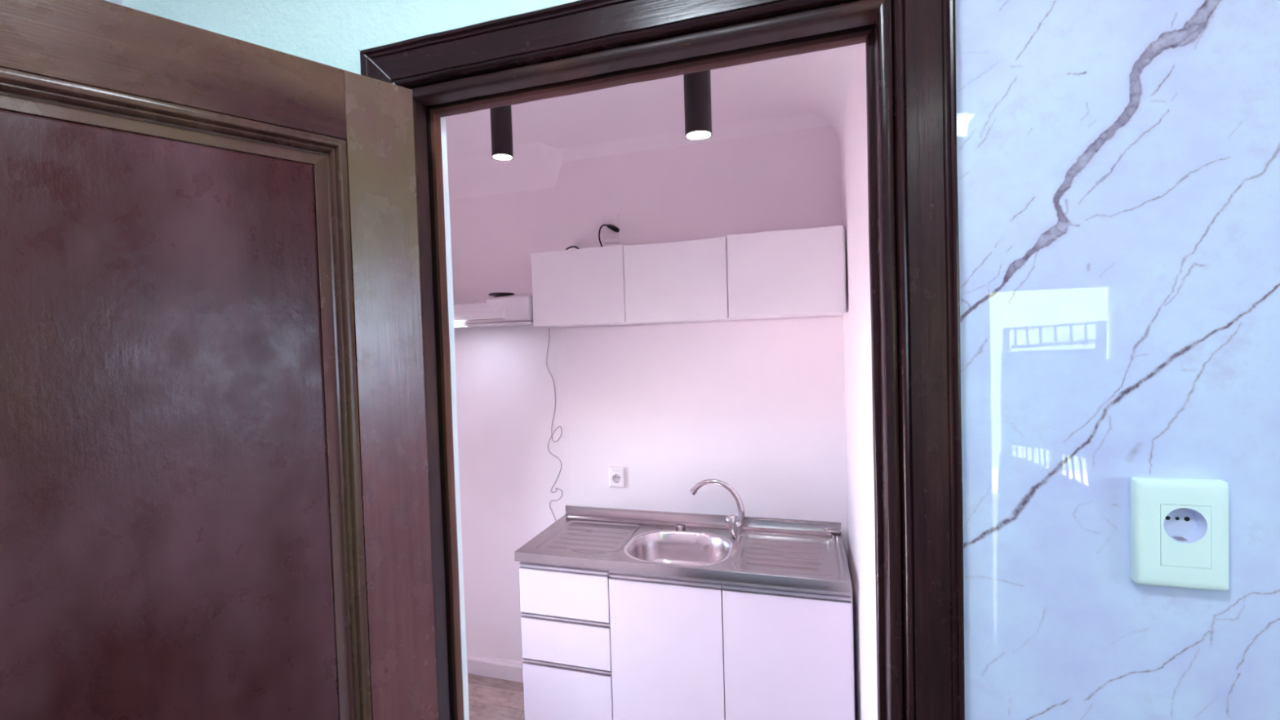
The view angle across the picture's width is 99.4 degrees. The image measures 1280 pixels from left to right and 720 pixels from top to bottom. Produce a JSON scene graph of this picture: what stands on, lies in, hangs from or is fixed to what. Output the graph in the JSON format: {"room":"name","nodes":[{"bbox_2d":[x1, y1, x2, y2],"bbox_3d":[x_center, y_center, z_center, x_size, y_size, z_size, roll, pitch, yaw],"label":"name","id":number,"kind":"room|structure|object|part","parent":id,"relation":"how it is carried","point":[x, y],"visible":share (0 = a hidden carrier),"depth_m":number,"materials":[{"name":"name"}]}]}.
{"room":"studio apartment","nodes":[
{"label":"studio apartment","id":0,"kind":"room"},
{"bbox_2d":[104,0,123,5],"bbox_3d":[-1.475,0.342,0.107,0.100,2.600,2.334,-1,2,17],"label":"wall","id":1,"kind":"structure","parent":0,"point":[117,2],"depth_m":1.17,"materials":[{"name":"paint"}]},
{"bbox_2d":[467,673,524,719],"bbox_3d":[-0.211,1.583,1.806,2.020,0.050,1.557,-1,2,17],"label":"floor","id":2,"kind":"structure","parent":0,"point":[489,698],"depth_m":2.49,"materials":[{"name":"tile"}]},
{"bbox_2d":[519,561,854,719],"bbox_3d":[0.181,1.142,2.133,1.203,0.790,0.432,-1,2,17],"label":"base cabinet","id":3,"kind":"object","parent":2,"relation":"on","point":[597,644],"visible":0.96,"depth_m":1.92,"materials":[{"name":"wood"}]},
{"bbox_3d":[-0.287,0.884,2.049,0.362,0.171,0.018,-1,2,17],"label":"drawer","id":4,"kind":"part","parent":3,"relation":"part of","materials":[{"name":"white laminate"}]},
{"bbox_3d":[-0.281,1.069,2.054,0.362,0.160,0.018,-1,2,17],"label":"drawer","id":5,"kind":"part","parent":3,"relation":"part of","materials":[{"name":"white laminate"}]},
{"bbox_3d":[-0.274,1.308,2.061,0.362,0.279,0.018,-1,2,17],"label":"drawer","id":6,"kind":"part","parent":3,"relation":"part of","materials":[{"name":"white laminate"}]},
{"bbox_3d":[0.094,1.118,1.943,0.411,0.644,0.018,-1,2,17],"label":"door","id":7,"kind":"part","parent":3,"relation":"part of","materials":[{"name":"white laminate"}]},
{"bbox_2d":[514,505,851,593],"bbox_3d":[0.166,0.767,2.124,1.202,0.192,0.472,-1,2,17],"label":"countertop","id":8,"kind":"structure","parent":3,"relation":"on","point":[806,554],"depth_m":2.13,"materials":[{"name":"silver metal"}]},
{"bbox_3d":[0.151,0.787,2.076,0.404,0.152,0.340,-1,2,17],"label":"bowl","id":9,"kind":"part","parent":8,"relation":"part of","materials":[{"name":"silver metal"}]},
{"bbox_2d":[689,478,744,537],"bbox_3d":[0.311,0.592,2.192,0.218,0.224,0.058,-1,2,17],"label":"faucet","id":10,"kind":"object","parent":8,"relation":"on","point":[735,526],"visible":1,"depth_m":2.17,"materials":[{"name":"silver metal"}]},
{"bbox_3d":[0.363,0.658,2.163,0.046,0.084,0.028,-1,2,17],"label":"lever","id":11,"kind":"part","parent":10,"relation":"part of","materials":[{"name":"silver metal"}]},
{"bbox_3d":[0.114,0.772,1.937,1.199,0.034,0.018,-1,2,17],"label":"rail","id":12,"kind":"part","parent":3,"relation":"part of","materials":[{"name":"metal"}]},
{"bbox_3d":[0.493,1.109,1.823,0.414,0.644,0.018,-1,2,17],"label":"door","id":13,"kind":"part","parent":3,"relation":"part of","materials":[{"name":"white laminate"}]},
{"bbox_2d":[448,124,848,663],"bbox_3d":[-0.044,0.184,2.463,2.020,2.700,0.104,-1,2,17],"label":"wall","id":14,"kind":"structure","parent":0,"point":[755,406],"depth_m":2.39,"materials":[{"name":"paint"}]},
{"bbox_2d":[453,292,533,328],"bbox_3d":[-0.699,-0.217,2.421,0.602,0.140,0.332,-1,2,17],"label":"hood","id":15,"kind":"object","parent":14,"relation":"attached to","point":[505,308],"visible":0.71,"depth_m":2.25,"materials":[{"name":"metal"}]},
{"bbox_3d":[-0.785,-0.190,2.301,0.485,0.053,0.016,-1,2,17],"label":"panel","id":16,"kind":"part","parent":15,"relation":"part of","materials":[{"name":"metal"}]},
{"bbox_2d":[466,655,523,682],"bbox_3d":[-0.588,1.506,2.616,0.635,0.082,0.016,-1,2,17],"label":"baseboard","id":17,"kind":"structure","parent":14,"relation":"attached to","point":[496,668],"depth_m":2.64,"materials":[{"name":"paint"}]},
{"bbox_2d":[546,339,562,520],"bbox_3d":[-0.398,0.337,2.522,0.076,0.972,0.005,-1,2,17],"label":"wire","id":18,"kind":"object","parent":14,"relation":"attached to","point":[548,340],"visible":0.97,"depth_m":2.52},
{"bbox_2d":[608,466,625,488],"bbox_3d":[-0.104,0.526,2.433,0.074,0.092,0.013,-1,2,17],"label":"wall socket","id":19,"kind":"object","parent":14,"relation":"attached to","point":[616,474],"visible":1,"depth_m":2.43,"materials":[{"name":"plastic"}]},
{"bbox_2d":[530,225,846,327],"bbox_3d":[0.174,-0.305,2.182,1.206,0.306,0.276,-1,2,17],"label":"upper cabinet","id":20,"kind":"object","parent":14,"relation":"attached to","point":[799,273],"visible":1,"depth_m":2.03,"materials":[{"name":"white laminate"}]},
{"bbox_3d":[-0.250,-0.293,2.174,0.396,0.299,0.018,-1,2,17],"label":"door","id":21,"kind":"part","parent":20,"relation":"part of","materials":[{"name":"white laminate"}]},
{"bbox_2d":[565,224,619,249],"bbox_3d":[-0.221,-0.520,2.395,0.265,0.145,0.042,-1,2,10],"label":"power cord","id":22,"kind":"object","parent":20,"relation":"on","point":[615,228],"visible":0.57,"depth_m":2.38,"materials":[{"name":"black plastic"}]},
{"bbox_3d":[0.132,-0.298,2.061,0.395,0.299,0.018,-1,2,17],"label":"door","id":23,"kind":"part","parent":20,"relation":"part of","materials":[{"name":"white laminate"}]},
{"bbox_3d":[0.517,-0.313,1.944,0.401,0.299,0.018,-1,2,17],"label":"door","id":24,"kind":"part","parent":20,"relation":"part of","materials":[{"name":"white laminate"}]},
{"bbox_2d":[445,44,857,199],"bbox_3d":[-0.277,-0.950,1.770,2.020,0.382,1.485,-1,2,17],"label":"ceiling","id":25,"kind":"structure","parent":0,"point":[809,90],"depth_m":2.12,"materials":[{"name":"paint"}]},
{"bbox_2d":[489,105,513,161],"bbox_3d":[-0.402,-0.751,1.561,0.060,0.335,0.060,-1,2,17],"label":"ceiling spotlight","id":26,"kind":"object","parent":25,"relation":"hanging from","point":[501,132],"visible":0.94,"depth_m":1.54,"materials":[{"name":"black paint"}]},
{"bbox_2d":[683,70,711,141],"bbox_3d":[0.130,-0.722,1.251,0.062,0.407,0.062,-1,2,17],"label":"ceiling spotlight","id":27,"kind":"object","parent":25,"relation":"attached to","point":[697,86],"visible":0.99,"depth_m":1.23,"materials":[{"name":"black paint"}]},
{"bbox_2d":[122,0,1279,719],"bbox_3d":[0.376,0.217,0.801,3.950,2.700,0.094,-1,2,17],"label":"wall","id":28,"kind":"structure","parent":0,"point":[1118,161],"depth_m":0.69,"materials":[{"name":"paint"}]},
{"bbox_2d":[0,0,438,719],"bbox_3d":[-0.624,0.581,0.677,0.735,2.015,0.042,-3,2,-43],"label":"door","id":29,"kind":"structure","parent":28,"relation":"in","point":[215,495],"depth_m":0.70,"materials":[{"name":"brown wood"}]},
{"bbox_3d":[-0.635,0.175,0.665,0.445,0.905,0.023,-3,2,-43],"label":"panel","id":30,"kind":"part","parent":29,"relation":"part of","materials":[{"name":"brown wood"}]},
{"bbox_3d":[-0.653,-0.373,0.652,0.532,0.104,0.040,-3,2,-43],"label":"rail","id":31,"kind":"part","parent":29,"relation":"part of","materials":[{"name":"brown wood"}]},
{"bbox_2d":[358,0,964,719],"bbox_3d":[-0.004,0.506,0.898,0.941,2.139,0.090,-1,2,17],"label":"trim","id":32,"kind":"structure","parent":28,"relation":"attached to","point":[580,46],"depth_m":0.77,"materials":[{"name":"brown wood"}]},
{"bbox_3d":[-0.428,0.517,0.999,0.071,2.138,0.038,-1,2,17],"label":"casing","id":33,"kind":"part","parent":32,"relation":"part of","materials":[{"name":"brown wood"}]},
{"bbox_3d":[-0.042,-0.526,0.845,0.940,0.071,0.038,-1,2,17],"label":"casing","id":34,"kind":"part","parent":32,"relation":"part of","materials":[{"name":"brown wood"}]},
{"bbox_3d":[0.406,0.498,0.748,0.071,2.138,0.038,-1,2,17],"label":"casing","id":35,"kind":"part","parent":32,"relation":"part of","materials":[{"name":"brown wood"}]},
{"bbox_2d":[1130,476,1229,591],"bbox_3d":[0.658,0.211,0.663,0.092,0.132,0.016,-1,2,17],"label":"wall socket","id":36,"kind":"object","parent":28,"relation":"attached to","point":[1173,544],"visible":1,"depth_m":0.66,"materials":[{"name":"white plastic"}]},
{"bbox_2d":[840,42,877,719],"bbox_3d":[0.663,0.190,1.478,0.100,2.700,1.385,-1,2,17],"label":"wall","id":37,"kind":"structure","parent":0,"point":[853,140],"depth_m":1.58,"materials":[{"name":"paint"}]}
]}

